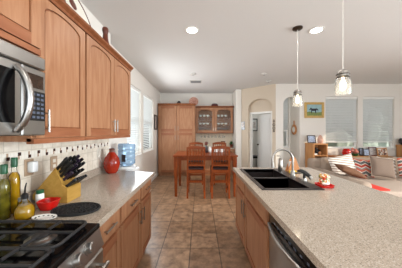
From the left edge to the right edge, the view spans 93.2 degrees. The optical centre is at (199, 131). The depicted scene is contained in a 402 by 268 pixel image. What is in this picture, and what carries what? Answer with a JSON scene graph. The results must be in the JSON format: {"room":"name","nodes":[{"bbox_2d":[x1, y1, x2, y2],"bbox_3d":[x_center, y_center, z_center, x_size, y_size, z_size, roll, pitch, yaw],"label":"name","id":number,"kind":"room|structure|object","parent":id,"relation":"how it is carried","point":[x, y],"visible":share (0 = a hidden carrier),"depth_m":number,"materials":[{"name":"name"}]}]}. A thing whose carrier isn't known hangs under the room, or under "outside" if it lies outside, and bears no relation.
{"room":"kitchen","nodes":[
{"label":"kitchen","id":0,"kind":"room"},
{"bbox_2d":[79,0,110,147],"bbox_3d":[-1.370,0.030,-0.170,0.250,2.800,5.660,0,0,0],"label":"wall","id":1,"kind":"structure","parent":0,"point":[95,24],"depth_m":2.27,"materials":[{"name":"paint"}]},
{"bbox_2d":[0,0,40,55],"bbox_3d":[-1.036,-0.632,0.665,0.416,0.428,0.760,0,0,0],"label":"upper cabinet","id":2,"kind":"object","parent":1,"relation":"attached to","point":[20,20],"visible":0.97,"depth_m":0.93,"materials":[{"name":"brown wood"}]},
{"bbox_2d":[0,38,44,135],"bbox_3d":[-1.003,-0.191,0.666,0.482,0.418,0.756,0,0,0],"label":"microwave","id":3,"kind":"object","parent":2,"relation":"attached to","point":[22,78],"visible":1,"depth_m":0.87,"materials":[{"name":"silver metal"}]},
{"bbox_2d":[24,158,37,176],"bbox_3d":[-1.213,0.255,1.375,0.048,0.120,0.076,0,0,0],"label":"wall outlet","id":4,"kind":"object","parent":1,"relation":"attached to","point":[30,166],"visible":1,"depth_m":1.36,"materials":[{"name":"white plastic"}]},
{"bbox_2d":[28,161,37,172],"bbox_3d":[-1.210,0.252,1.380,0.042,0.078,0.050,0,0,0],"label":"night light","id":5,"kind":"object","parent":4,"relation":"attached to","point":[32,165],"depth_m":1.36,"materials":[{"name":"white plastic"}]},
{"bbox_2d":[0,0,89,143],"bbox_3d":[-1.058,-0.390,1.281,0.373,0.913,0.468,0,0,0],"label":"upper cabinet","id":6,"kind":"object","parent":1,"relation":"attached to","point":[63,30],"visible":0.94,"depth_m":1.26,"materials":[{"name":"brown wood"}]},
{"bbox_2d":[50,156,56,170],"bbox_3d":[-1.232,0.265,1.610,0.009,0.120,0.076,0,0,0],"label":"wall outlet","id":7,"kind":"object","parent":1,"relation":"attached to","point":[53,160],"visible":0.91,"depth_m":1.60,"materials":[{"name":"plastic"}]},
{"bbox_2d":[0,139,108,193],"bbox_3d":[-1.241,0.233,1.000,0.008,0.405,3.200,0,0,0],"label":"backsplash","id":8,"kind":"structure","parent":1,"relation":"attached to","point":[34,181],"depth_m":1.51,"materials":[{"name":"tile"}]},
{"bbox_2d":[0,142,108,161],"bbox_3d":[-1.240,0.164,1.000,0.010,0.047,3.200,0,0,0],"label":"trim","id":9,"kind":"structure","parent":1,"relation":"attached to","point":[20,155],"depth_m":1.53,"materials":[{"name":"tile"}]},
{"bbox_2d":[83,26,132,139],"bbox_3d":[-1.058,-0.390,2.014,0.373,0.913,0.993,0,0,0],"label":"upper cabinet","id":10,"kind":"object","parent":1,"relation":"attached to","point":[107,73],"visible":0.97,"depth_m":1.84,"materials":[{"name":"brown wood"}]},
{"bbox_2d":[64,0,90,25],"bbox_3d":[-1.141,-1.074,1.740,0.143,0.528,0.544,0,0,0],"label":"serving platter","id":11,"kind":"object","parent":10,"relation":"on","point":[75,5],"visible":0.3,"depth_m":1.87,"materials":[{"name":"beige ceramic"}]},
{"bbox_2d":[102,27,109,44],"bbox_3d":[-1.060,-0.988,2.140,0.132,0.370,0.132,0,0,0],"label":"bottle vase","id":12,"kind":"object","parent":10,"relation":"on","point":[105,30],"visible":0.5,"depth_m":2.12,"materials":[{"name":"brown ceramic"}]},
{"bbox_2d":[111,45,160,175],"bbox_3d":[-1.450,0.030,4.765,0.140,2.800,4.210,0,0,0],"label":"wall","id":13,"kind":"structure","parent":0,"point":[148,161],"depth_m":4.77,"materials":[{"name":"paint"}]},
{"bbox_2d":[127,85,140,153],"bbox_3d":[-1.415,-0.237,4.050,0.060,1.455,0.840,0,0,0],"label":"window blind","id":14,"kind":"object","parent":13,"relation":"attached to","point":[135,92],"visible":0.56,"depth_m":4.17,"materials":[{"name":"white paint"}]},
{"bbox_2d":[135,121,141,156],"bbox_3d":[-1.425,-0.225,4.050,0.150,1.490,0.860,0,0,0],"label":"window","id":15,"kind":"structure","parent":13,"relation":"in","point":[136,121],"depth_m":4.43,"materials":[{"name":"white paint"}]},
{"bbox_2d":[143,123,153,152],"bbox_3d":[-1.425,-0.225,5.170,0.150,1.490,0.980,0,0,0],"label":"window","id":16,"kind":"structure","parent":13,"relation":"in","point":[148,123],"depth_m":5.30,"materials":[{"name":"white paint"}]},
{"bbox_2d":[143,93,152,151],"bbox_3d":[-1.415,-0.237,5.170,0.060,1.455,0.960,0,0,0],"label":"window blind","id":17,"kind":"object","parent":16,"relation":"attached to","point":[147,101],"visible":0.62,"depth_m":5.13,"materials":[{"name":"white paint"}]},
{"bbox_2d":[154,115,156,129],"bbox_3d":[-1.365,-0.300,5.915,0.027,0.460,0.310,0,0,0],"label":"wall picture","id":18,"kind":"object","parent":13,"relation":"attached to","point":[155,116],"visible":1,"depth_m":5.91},
{"bbox_2d":[137,175,251,267],"bbox_3d":[2.850,1.480,2.500,9.100,0.100,11.000,0,0,0],"label":"floor","id":19,"kind":"structure","parent":0,"point":[195,231],"depth_m":2.85,"materials":[{"name":"tile"}]},
{"bbox_2d":[0,220,109,267],"bbox_3d":[-0.854,0.953,0.686,0.762,0.953,0.762,0,0,0],"label":"range","id":20,"kind":"object","parent":19,"relation":"on","point":[23,243],"visible":1,"depth_m":0.89,"materials":[{"name":"silver metal"}]},
{"bbox_2d":[84,247,109,267],"bbox_3d":[-0.524,0.935,0.686,0.102,0.590,0.752,0,0,0],"label":"oven","id":21,"kind":"object","parent":20,"relation":"in","point":[96,261],"depth_m":0.98,"materials":[{"name":"silver metal"}]},
{"bbox_2d":[100,208,119,267],"bbox_3d":[-0.910,0.994,1.271,0.667,0.872,0.398,0,0,0],"label":"base cabinet","id":22,"kind":"object","parent":19,"relation":"on","point":[110,232],"visible":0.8,"depth_m":1.33,"materials":[{"name":"brown wood"}]},
{"bbox_2d":[118,165,138,170],"bbox_3d":[-1.117,0.980,2.980,0.355,0.900,0.310,0,0,0],"label":"water cooler","id":23,"kind":"object","parent":19,"relation":"on","point":[132,167],"visible":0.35,"depth_m":2.89,"materials":[{"name":"white plastic"}]},
{"bbox_2d":[118,143,135,165],"bbox_3d":[-1.140,0.352,2.979,0.260,0.356,0.261,0,0,0],"label":"water bottle","id":24,"kind":"object","parent":23,"relation":"on","point":[126,151],"visible":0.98,"depth_m":2.87,"materials":[{"name":"plastic"}]},
{"bbox_2d":[118,189,141,267],"bbox_3d":[-0.910,0.994,1.720,0.667,0.872,0.496,0,0,0],"label":"base cabinet","id":25,"kind":"object","parent":19,"relation":"on","point":[130,212],"visible":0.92,"depth_m":1.70,"materials":[{"name":"brown wood"}]},
{"bbox_2d":[7,166,153,226],"bbox_3d":[-0.913,0.496,1.855,0.662,0.122,1.569,0,0,0],"label":"countertop","id":26,"kind":"structure","parent":25,"relation":"on","point":[112,191],"depth_m":1.65,"materials":[{"name":"stone"}]},
{"bbox_2d":[0,164,10,219],"bbox_3d":[-1.158,0.352,1.125,0.060,0.323,0.060,0,0,0],"label":"oil bottle","id":27,"kind":"object","parent":26,"relation":"on","point":[5,185],"visible":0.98,"depth_m":1.11,"materials":[{"name":"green glass"}]},
{"bbox_2d":[8,157,20,213],"bbox_3d":[-1.185,0.339,1.215,0.060,0.351,0.060,0,0,0],"label":"oil bottle","id":28,"kind":"object","parent":26,"relation":"on","point":[14,177],"visible":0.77,"depth_m":1.20,"materials":[{"name":"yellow glass"}]},
{"bbox_2d":[13,183,35,219],"bbox_3d":[-1.035,0.406,1.125,0.098,0.215,0.098,0,0,0],"label":"oil cruet","id":29,"kind":"object","parent":26,"relation":"on","point":[25,211],"visible":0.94,"depth_m":1.11,"materials":[{"name":"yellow glass"}]},
{"bbox_2d":[35,189,43,207],"bbox_3d":[-1.100,0.457,1.310,0.048,0.115,0.047,0,0,0],"label":"jar","id":30,"kind":"object","parent":26,"relation":"on","point":[39,195],"visible":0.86,"depth_m":1.29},
{"bbox_2d":[31,214,56,219],"bbox_3d":[-0.915,0.506,1.122,0.140,0.015,0.077,0,0,0],"label":"spoon rest","id":31,"kind":"object","parent":26,"relation":"on","point":[41,216],"visible":0.94,"depth_m":1.13,"materials":[{"name":"white ceramic"}]},
{"bbox_2d":[36,197,60,210],"bbox_3d":[-1.012,0.485,1.275,0.115,0.059,0.115,0,0,0],"label":"dish","id":32,"kind":"object","parent":26,"relation":"on","point":[46,204],"visible":0.98,"depth_m":1.25,"materials":[{"name":"ceramic"}]},
{"bbox_2d":[33,168,80,202],"bbox_3d":[-1.080,0.389,1.450,0.250,0.251,0.156,0,0,0],"label":"knife block","id":33,"kind":"object","parent":26,"relation":"on","point":[53,186],"visible":0.73,"depth_m":1.37,"materials":[{"name":"yellow wood"}]},
{"bbox_2d":[56,157,68,169],"bbox_3d":[-1.003,0.232,1.383,0.108,0.106,0.014,0,0,8],"label":"kitchen knife","id":34,"kind":"object","parent":33,"relation":"in","point":[65,159],"visible":0.97,"depth_m":1.38,"materials":[{"name":"black plastic"}]},
{"bbox_2d":[59,160,71,173],"bbox_3d":[-0.986,0.259,1.394,0.115,0.106,0.014,0,0,7],"label":"kitchen knife","id":35,"kind":"object","parent":33,"relation":"in","point":[70,161],"visible":0.97,"depth_m":1.39,"materials":[{"name":"black plastic"}]},
{"bbox_2d":[59,164,73,177],"bbox_3d":[-0.970,0.286,1.382,0.123,0.106,0.014,0,0,7],"label":"kitchen knife","id":36,"kind":"object","parent":33,"relation":"in","point":[70,167],"visible":1,"depth_m":1.38,"materials":[{"name":"black plastic"}]},
{"bbox_2d":[63,171,73,180],"bbox_3d":[-0.969,0.327,1.396,0.097,0.080,0.014,0,0,7],"label":"kitchen knife","id":37,"kind":"object","parent":33,"relation":"in","point":[71,172],"visible":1,"depth_m":1.39,"materials":[{"name":"black plastic"}]},
{"bbox_2d":[65,178,76,186],"bbox_3d":[-0.940,0.373,1.391,0.086,0.072,0.015,0,0,-3],"label":"steak knife","id":38,"kind":"object","parent":33,"relation":"in","point":[74,179],"visible":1,"depth_m":1.39,"materials":[{"name":"black plastic"}]},
{"bbox_2d":[64,163,77,176],"bbox_3d":[-0.969,0.286,1.423,0.122,0.107,0.012,0,0,2],"label":"kitchen knife","id":39,"kind":"object","parent":33,"relation":"in","point":[76,164],"visible":0.63,"depth_m":1.42,"materials":[{"name":"black plastic"}]},
{"bbox_2d":[50,202,100,216],"bbox_3d":[-0.812,0.508,1.256,0.303,0.014,0.223,0,0,0],"label":"trivet","id":40,"kind":"object","parent":26,"relation":"on","point":[66,210],"visible":1,"depth_m":1.24,"materials":[{"name":"black plastic"}]},
{"bbox_2d":[103,148,119,173],"bbox_3d":[-1.108,0.360,2.400,0.194,0.307,0.194,0,0,0],"label":"vase","id":41,"kind":"object","parent":26,"relation":"on","point":[111,164],"visible":1,"depth_m":2.34,"materials":[{"name":"ceramic"}]},
{"bbox_2d":[139,179,150,257],"bbox_3d":[-0.910,0.994,2.183,0.667,0.872,0.425,0,0,0],"label":"base cabinet","id":42,"kind":"object","parent":19,"relation":"on","point":[145,193],"visible":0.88,"depth_m":2.15,"materials":[{"name":"brown wood"}]},
{"bbox_2d":[158,103,195,175],"bbox_3d":[-0.738,0.253,6.434,1.215,2.355,0.628,0,0,0],"label":"pantry cabinet","id":43,"kind":"object","parent":19,"relation":"on","point":[176,121],"visible":0.91,"depth_m":6.16,"materials":[{"name":"brown wood"}]},
{"bbox_2d":[189,97,197,104],"bbox_3d":[-0.200,-1.029,6.430,0.324,0.327,0.148,0,0,0],"label":"plate","id":44,"kind":"object","parent":43,"relation":"on","point":[192,99],"visible":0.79,"depth_m":6.45,"materials":[{"name":"ceramic"}]},
{"bbox_2d":[186,146,205,198],"bbox_3d":[-0.075,0.863,4.287,0.408,1.135,0.476,0,0,0],"label":"dining chair","id":45,"kind":"object","parent":19,"relation":"on","point":[191,168],"visible":1,"depth_m":4.09,"materials":[{"name":"brown wood"}]},
{"bbox_2d":[189,142,202,184],"bbox_3d":[-0.100,0.863,5.373,0.408,1.135,0.476,0,0,0],"label":"dining chair","id":46,"kind":"object","parent":19,"relation":"on","point":[191,143],"visible":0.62,"depth_m":5.15,"materials":[{"name":"brown wood"}]},
{"bbox_2d":[173,151,237,196],"bbox_3d":[0.130,0.973,4.640,1.430,0.915,0.960,0,0,0],"label":"dining table","id":47,"kind":"object","parent":19,"relation":"on","point":[178,156],"visible":0.87,"depth_m":4.21,"materials":[{"name":"brown wood"}]},
{"bbox_2d":[196,149,234,174],"bbox_3d":[0.513,0.994,6.446,1.283,0.872,0.604,0,0,0],"label":"base cabinet","id":48,"kind":"object","parent":19,"relation":"on","point":[207,162],"visible":0.08,"depth_m":6.17,"materials":[{"name":"brown wood"}]},
{"bbox_2d":[210,146,229,198],"bbox_3d":[0.455,0.863,4.287,0.408,1.135,0.476,0,0,0],"label":"dining chair","id":49,"kind":"object","parent":19,"relation":"on","point":[214,168],"visible":1,"depth_m":4.09,"materials":[{"name":"brown wood"}]},
{"bbox_2d":[213,142,227,184],"bbox_3d":[0.585,0.863,5.373,0.408,1.135,0.476,0,0,0],"label":"dining chair","id":50,"kind":"object","parent":19,"relation":"on","point":[215,143],"visible":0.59,"depth_m":5.19,"materials":[{"name":"brown wood"}]},
{"bbox_2d":[236,175,246,246],"bbox_3d":[0.840,0.994,2.426,0.720,0.873,0.548,0,0,0],"label":"base cabinet","id":51,"kind":"object","parent":19,"relation":"on","point":[240,186],"visible":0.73,"depth_m":2.39,"materials":[{"name":"brown wood"}]},
{"bbox_2d":[243,185,268,267],"bbox_3d":[0.840,0.994,1.790,0.720,0.873,0.720,0,0,0],"label":"base cabinet","id":52,"kind":"object","parent":19,"relation":"on","point":[256,216],"visible":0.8,"depth_m":1.72,"materials":[{"name":"brown wood"}]},
{"bbox_2d":[267,213,316,267],"bbox_3d":[0.824,0.996,1.115,0.733,0.868,0.614,0,0,0],"label":"dishwasher","id":53,"kind":"object","parent":19,"relation":"on","point":[284,252],"visible":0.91,"depth_m":1.12,"materials":[{"name":"silver metal"}]},
{"bbox_2d":[305,143,327,166],"bbox_3d":[3.175,0.868,5.175,0.390,1.125,0.410,0,0,0],"label":"cube bookcase","id":54,"kind":"object","parent":19,"relation":"on","point":[309,147],"visible":0.43,"depth_m":5.12,"materials":[{"name":"brown wood"}]},
{"bbox_2d":[307,135,315,142],"bbox_3d":[3.085,0.197,5.239,0.230,0.214,0.056,0,0,0],"label":"photo","id":55,"kind":"object","parent":54,"relation":"on","point":[310,138],"visible":0.96,"depth_m":5.23,"materials":[{"name":"white paper"}]},
{"bbox_2d":[317,135,322,142],"bbox_3d":[3.275,0.192,5.150,0.144,0.225,0.144,0,0,0],"label":"vase","id":56,"kind":"object","parent":54,"relation":"on","point":[320,138],"visible":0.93,"depth_m":5.11,"materials":[{"name":"ceramic"}]},
{"bbox_2d":[307,157,401,197],"bbox_3d":[4.518,1.008,3.880,3.795,0.841,1.640,0,0,0],"label":"sofa","id":57,"kind":"object","parent":19,"relation":"on","point":[322,164],"visible":0.21,"depth_m":3.86,"materials":[{"name":"beige fabric"}]},
{"bbox_2d":[320,157,332,171],"bbox_3d":[3.115,0.789,4.431,0.570,0.401,0.218,0,0,0],"label":"cushion","id":58,"kind":"object","parent":57,"relation":"on","point":[324,163],"depth_m":4.36,"materials":[{"name":"beige fabric"}]},
{"bbox_2d":[327,153,355,174],"bbox_3d":[3.068,0.708,4.071,0.614,0.511,0.180,0,0,1],"label":"throw pillow","id":59,"kind":"object","parent":57,"relation":"on","point":[347,160],"visible":0.75,"depth_m":4.03,"materials":[{"name":"fabric"}]},
{"bbox_2d":[334,164,367,178],"bbox_3d":[2.839,0.737,3.583,0.452,0.217,0.335,0,0,10],"label":"throw pillow","id":60,"kind":"object","parent":57,"relation":"on","point":[348,170],"visible":1,"depth_m":3.47,"materials":[{"name":"brown fabric"}]},
{"bbox_2d":[353,158,374,177],"bbox_3d":[3.489,0.763,4.052,0.475,0.409,0.172,0,0,1],"label":"throw pillow","id":61,"kind":"object","parent":57,"relation":"on","point":[363,166],"visible":0.77,"depth_m":4.00,"materials":[{"name":"fabric"}]},
{"bbox_2d":[352,157,385,159],"bbox_3d":[3.905,0.789,4.431,0.990,0.401,0.218,0,0,0],"label":"cushion","id":62,"kind":"object","parent":57,"relation":"on","point":[363,158],"depth_m":4.38,"materials":[{"name":"beige fabric"}]},
{"bbox_2d":[345,174,401,197],"bbox_3d":[3.417,1.050,3.780,1.195,0.160,1.400,0,0,0],"label":"seat cushion","id":63,"kind":"object","parent":57,"relation":"on","point":[395,186],"depth_m":3.58,"materials":[{"name":"beige fabric"}]},
{"bbox_2d":[371,184,389,190],"bbox_3d":[2.985,0.956,3.400,0.310,0.024,0.560,0,0,0],"label":"throw","id":64,"kind":"object","parent":57,"relation":"on","point":[376,187],"visible":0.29,"depth_m":3.17,"materials":[{"name":"fabric"}]},
{"bbox_2d":[369,155,396,179],"bbox_3d":[3.721,0.720,3.865,0.550,0.485,0.220,0,0,6],"label":"throw pillow","id":65,"kind":"object","parent":57,"relation":"on","point":[380,167],"visible":1,"depth_m":3.80,"materials":[{"name":"beige fabric"}]},
{"bbox_2d":[376,156,396,177],"bbox_3d":[4.008,0.742,4.070,0.472,0.452,0.154,0,0,-1],"label":"throw pillow","id":66,"kind":"object","parent":57,"relation":"on","point":[376,156],"visible":0.21,"depth_m":4.05,"materials":[{"name":"fabric"}]},
{"bbox_2d":[388,157,401,173],"bbox_3d":[4.955,0.789,4.431,1.090,0.401,0.218,0,0,0],"label":"cushion","id":67,"kind":"object","parent":57,"relation":"on","point":[397,171],"depth_m":4.35,"materials":[{"name":"beige fabric"}]},
{"bbox_2d":[396,157,401,175],"bbox_3d":[4.383,0.748,3.975,0.522,0.440,0.176,0,0,1],"label":"throw pillow","id":68,"kind":"object","parent":57,"relation":"on","point":[399,160],"visible":1,"depth_m":3.97,"materials":[{"name":"fabric"}]},
{"bbox_2d":[328,155,392,157],"bbox_3d":[4.375,1.040,5.190,1.510,0.780,0.340,0,0,0],"label":"console shelf","id":69,"kind":"object","parent":19,"relation":"on","point":[328,155],"visible":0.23,"depth_m":5.04,"materials":[{"name":"brown wood"}]},
{"bbox_2d":[342,149,350,154],"bbox_3d":[3.985,0.551,5.150,0.210,0.195,0.208,0,0,0],"label":"pot","id":70,"kind":"object","parent":69,"relation":"on","point":[344,151],"visible":0.85,"depth_m":5.09,"materials":[{"name":"ceramic"}]},
{"bbox_2d":[351,148,358,155],"bbox_3d":[4.180,0.539,5.124,0.182,0.220,0.187,0,0,-29],"label":"flower bowl","id":71,"kind":"object","parent":69,"relation":"on","point":[355,152],"visible":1,"depth_m":5.10,"materials":[{"name":"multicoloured plant"}]},
{"bbox_2d":[362,149,369,155],"bbox_3d":[4.507,0.550,5.137,0.169,0.200,0.050,0,0,0],"label":"photo frame","id":72,"kind":"object","parent":69,"relation":"on","point":[366,152],"visible":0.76,"depth_m":5.13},
{"bbox_2d":[368,147,376,155],"bbox_3d":[4.755,0.533,5.220,0.227,0.235,0.056,0,0,0],"label":"photo frame","id":73,"kind":"object","parent":69,"relation":"on","point":[373,152],"visible":0.74,"depth_m":5.21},
{"bbox_2d":[369,148,376,154],"bbox_3d":[4.755,0.530,5.211,0.183,0.189,0.036,0,0,0],"label":"photo","id":74,"kind":"object","parent":73,"relation":"attached to","point":[373,151],"depth_m":5.21},
{"bbox_2d":[376,148,387,155],"bbox_3d":[4.938,0.540,5.139,0.277,0.220,0.053,0,0,0],"label":"photo frame","id":75,"kind":"object","parent":69,"relation":"on","point":[380,151],"visible":0.87,"depth_m":5.13,"materials":[{"name":"brown wood"}]},
{"bbox_2d":[378,149,386,154],"bbox_3d":[4.938,0.537,5.130,0.233,0.174,0.034,0,0,0],"label":"photo","id":76,"kind":"object","parent":75,"relation":"attached to","point":[380,151],"depth_m":5.13},
{"bbox_2d":[396,145,401,156],"bbox_3d":[5.985,0.892,5.178,0.860,1.075,0.425,0,0,0],"label":"wooden chest","id":77,"kind":"object","parent":19,"relation":"on","point":[398,147],"visible":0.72,"depth_m":5.30,"materials":[{"name":"brown wood"}]},
{"bbox_2d":[161,93,231,105],"bbox_3d":[-0.110,0.030,6.810,2.540,2.800,0.120,0,0,0],"label":"wall","id":78,"kind":"structure","parent":0,"point":[204,99],"depth_m":6.75,"materials":[{"name":"paint"}]},
{"bbox_2d":[196,133,231,146],"bbox_3d":[0.516,0.265,6.746,1.288,0.500,0.008,0,0,0],"label":"backsplash","id":79,"kind":"structure","parent":78,"relation":"attached to","point":[200,137],"depth_m":6.74,"materials":[{"name":"tile"}]},
{"bbox_2d":[196,106,233,132],"bbox_3d":[0.516,-0.415,6.559,1.288,0.920,0.378,0,0,0],"label":"upper cabinet","id":80,"kind":"object","parent":78,"relation":"attached to","point":[213,111],"visible":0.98,"depth_m":6.46,"materials":[{"name":"brown wood"}]},
{"bbox_2d":[232,89,240,166],"bbox_3d":[1.255,0.030,6.895,0.180,2.800,1.650,0,0,0],"label":"wall","id":81,"kind":"structure","parent":0,"point":[236,95],"depth_m":6.07,"materials":[{"name":"paint"}]},
{"bbox_2d":[80,0,401,92],"bbox_3d":[2.900,-1.420,1.935,9.000,0.100,9.870,0,0,0],"label":"ceiling","id":82,"kind":"structure","parent":0,"point":[236,41],"depth_m":2.81,"materials":[{"name":"paint"}]},
{"bbox_2d":[185,26,198,33],"bbox_3d":[-0.100,-1.365,2.550,0.188,0.008,0.188,0,0,0],"label":"recessed light","id":83,"kind":"object","parent":82,"relation":"in","point":[191,29],"visible":1,"depth_m":2.54,"materials":[{"name":"white paint"}]},
{"bbox_2d":[190,80,201,82],"bbox_3d":[-0.100,-1.361,5.150,0.320,0.018,0.260,0,0,0],"label":"ceiling vent","id":84,"kind":"object","parent":82,"relation":"in","point":[191,81],"visible":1,"depth_m":5.10,"materials":[{"name":"plastic"}]},
{"bbox_2d":[292,25,302,105],"bbox_3d":[1.290,-0.854,2.500,0.124,1.032,0.124,0,0,0],"label":"pendant light","id":85,"kind":"object","parent":82,"relation":"hanging from","point":[297,93],"visible":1,"depth_m":2.49,"materials":[{"name":"glass"}]},
{"bbox_2d":[308,26,324,33],"bbox_3d":[1.570,-1.365,2.550,0.188,0.008,0.188,0,0,0],"label":"recessed light","id":86,"kind":"object","parent":82,"relation":"in","point":[317,29],"visible":1,"depth_m":2.53,"materials":[{"name":"white paint"}]},
{"bbox_2d":[335,0,351,94],"bbox_3d":[1.290,-0.854,1.710,0.124,1.032,0.124,0,0,0],"label":"pendant light","id":87,"kind":"object","parent":82,"relation":"hanging from","point":[343,73],"visible":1,"depth_m":1.70,"materials":[{"name":"glass"}]},
{"bbox_2d":[241,84,275,166],"bbox_3d":[1.801,0.030,5.810,1.073,2.800,0.130,0,0,39],"label":"wall","id":88,"kind":"structure","parent":0,"point":[249,96],"depth_m":5.96,"materials":[{"name":"beige paint"}]},
{"bbox_2d":[250,111,271,166],"bbox_3d":[1.909,0.405,5.845,0.725,2.050,0.110,0,0,39],"label":"trim","id":89,"kind":"structure","parent":88,"relation":"attached to","point":[264,112],"depth_m":6.00,"materials":[{"name":"white paint"}]},
{"bbox_2d":[257,114,270,166],"bbox_3d":[2.063,0.432,6.005,0.155,1.975,0.651,0,0,-22],"label":"door","id":90,"kind":"structure","parent":88,"relation":"in","point":[264,121],"depth_m":5.99,"materials":[{"name":"white paint"}]},
{"bbox_2d":[250,99,271,113],"bbox_3d":[1.895,0.030,5.869,1.103,2.800,0.080,0,0,39],"label":"wall","id":91,"kind":"structure","parent":0,"point":[262,105],"depth_m":5.82,"materials":[{"name":"beige paint"}]},
{"bbox_2d":[253,100,285,166],"bbox_3d":[2.272,0.030,6.845,1.855,2.800,1.750,0,0,0],"label":"wall","id":92,"kind":"structure","parent":0,"point":[255,116],"depth_m":7.60,"materials":[{"name":"paint"}]},
{"bbox_2d":[253,119,256,130],"bbox_3d":[2.190,-0.285,7.584,0.240,0.490,0.028,0,0,0],"label":"picture","id":93,"kind":"object","parent":92,"relation":"attached to","point":[254,120],"visible":0.66,"depth_m":7.58,"materials":[{"name":"white paper"}]},
{"bbox_2d":[283,97,297,166],"bbox_3d":[2.625,0.030,5.755,0.710,2.800,0.430,0,0,0],"label":"wall","id":94,"kind":"structure","parent":0,"point":[292,109],"depth_m":5.81,"materials":[{"name":"paint"}]},
{"bbox_2d":[283,100,288,147],"bbox_3d":[2.600,-0.345,5.915,0.320,1.650,0.150,0,0,0],"label":"window","id":95,"kind":"structure","parent":94,"relation":"in","point":[286,146],"depth_m":5.94,"materials":[{"name":"white paint"}]},
{"bbox_2d":[283,98,287,130],"bbox_3d":[2.600,-0.590,5.905,0.300,1.140,0.060,0,0,0],"label":"window blind","id":96,"kind":"object","parent":95,"relation":"attached to","point":[285,115],"visible":0.43,"depth_m":5.90,"materials":[{"name":"white paint"}]},
{"bbox_2d":[291,121,296,134],"bbox_3d":[2.815,-0.129,5.660,0.028,0.423,0.234,0,0,-10],"label":"wooden paddle","id":97,"kind":"object","parent":94,"relation":"attached to","point":[293,128],"visible":1,"depth_m":5.65,"materials":[{"name":"orange wood"}]},
{"bbox_2d":[276,84,401,166],"bbox_3d":[4.737,0.030,5.480,5.125,2.800,0.120,0,0,0],"label":"wall","id":98,"kind":"structure","parent":0,"point":[310,92],"depth_m":5.42,"materials":[{"name":"paint"}]},
{"bbox_2d":[304,102,323,117],"bbox_3d":[3.263,-0.623,5.402,0.555,0.445,0.034,0,0,0],"label":"horse painting","id":99,"kind":"object","parent":98,"relation":"attached to","point":[311,109],"visible":1,"depth_m":5.40,"materials":[{"name":"multicoloured paint"}]},
{"bbox_2d":[328,99,357,148],"bbox_3d":[4.060,-0.270,5.465,0.920,1.480,0.150,0,0,0],"label":"window","id":100,"kind":"structure","parent":98,"relation":"in","point":[354,143],"depth_m":5.49,"materials":[{"name":"white paint"}]},
{"bbox_2d":[326,97,356,141],"bbox_3d":[4.060,-0.352,5.455,0.900,1.305,0.060,0,0,0],"label":"window blind","id":101,"kind":"object","parent":100,"relation":"attached to","point":[329,103],"visible":0.97,"depth_m":5.45,"materials":[{"name":"white paint"}]},
{"bbox_2d":[363,99,394,148],"bbox_3d":[5.110,-0.270,5.465,0.900,1.480,0.150,0,0,0],"label":"window","id":102,"kind":"structure","parent":98,"relation":"in","point":[390,143],"depth_m":5.49,"materials":[{"name":"white paint"}]},
{"bbox_2d":[363,97,393,141],"bbox_3d":[5.110,-0.352,5.455,0.880,1.305,0.060,0,0,0],"label":"window blind","id":103,"kind":"object","parent":102,"relation":"attached to","point":[366,103],"visible":0.98,"depth_m":5.45,"materials":[{"name":"white paint"}]},
{"bbox_3d":[0.855,0.994,0.250,0.690,0.873,1.100,0,0,0],"label":"cabinet","id":104,"kind":"object","parent":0,"visible":0},
{"bbox_2d":[233,167,401,267],"bbox_3d":[1.032,0.535,1.205,1.105,0.040,3.110,0,0,0],"label":"countertop","id":105,"kind":"structure","parent":104,"relation":"on","point":[349,224],"depth_m":1.09,"materials":[{"name":"stone"}]},
{"bbox_2d":[240,169,324,189],"bbox_3d":[0.832,0.606,2.149,0.557,0.199,0.938,0,0,0],"label":"sink","id":106,"kind":"object","parent":105,"relation":"in","point":[265,179],"visible":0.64,"depth_m":2.12,"materials":[{"name":"black"}]},
{"bbox_2d":[277,155,282,170],"bbox_3d":[1.042,0.406,2.470,0.073,0.201,0.055,0,0,0],"label":"soap dispenser","id":107,"kind":"object","parent":106,"relation":"on","point":[280,160],"visible":0.98,"depth_m":2.45,"materials":[{"name":"silver metal"}]},
{"bbox_2d":[297,169,312,181],"bbox_3d":[1.082,0.450,1.966,0.049,0.113,0.212,0,0,-9],"label":"sprayer","id":108,"kind":"object","parent":106,"relation":"on","point":[305,173],"visible":1,"depth_m":1.94,"materials":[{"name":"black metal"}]},
{"bbox_2d":[271,148,302,176],"bbox_3d":[0.982,0.345,2.145,0.328,0.322,0.116,0,0,17],"label":"faucet","id":109,"kind":"object","parent":105,"relation":"on","point":[292,174],"visible":0.98,"depth_m":2.14,"materials":[{"name":"silver metal"}]},
{"bbox_2d":[285,157,299,171],"bbox_3d":[1.218,0.419,2.480,0.165,0.189,0.080,0,0,0],"label":"napkin holder","id":110,"kind":"object","parent":105,"relation":"on","point":[289,165],"visible":0.58,"depth_m":2.44,"materials":[{"name":"orange wood"}]},
{"bbox_2d":[314,182,334,187],"bbox_3d":[1.182,0.503,1.800,0.140,0.021,0.140,0,0,0],"label":"tray","id":111,"kind":"object","parent":105,"relation":"on","point":[316,183],"visible":0.74,"depth_m":1.77,"materials":[{"name":"plastic"}]},
{"bbox_2d":[318,174,329,185],"bbox_3d":[1.183,0.453,1.799,0.098,0.108,0.089,0,0,0],"label":"holder","id":112,"kind":"object","parent":111,"relation":"in","point":[324,180],"visible":1,"depth_m":1.77,"materials":[{"name":"ceramic"}]},
{"label":"outside","id":113,"kind":"structure","parent":0,"visible":0},
{"bbox_2d":[326,107,388,146],"bbox_3d":[5.955,-0.347,8.521,7.245,4.415,1.862,0,0,0],"label":"foliage","id":114,"kind":"object","parent":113,"point":[330,144],"visible":0.04,"depth_m":7.94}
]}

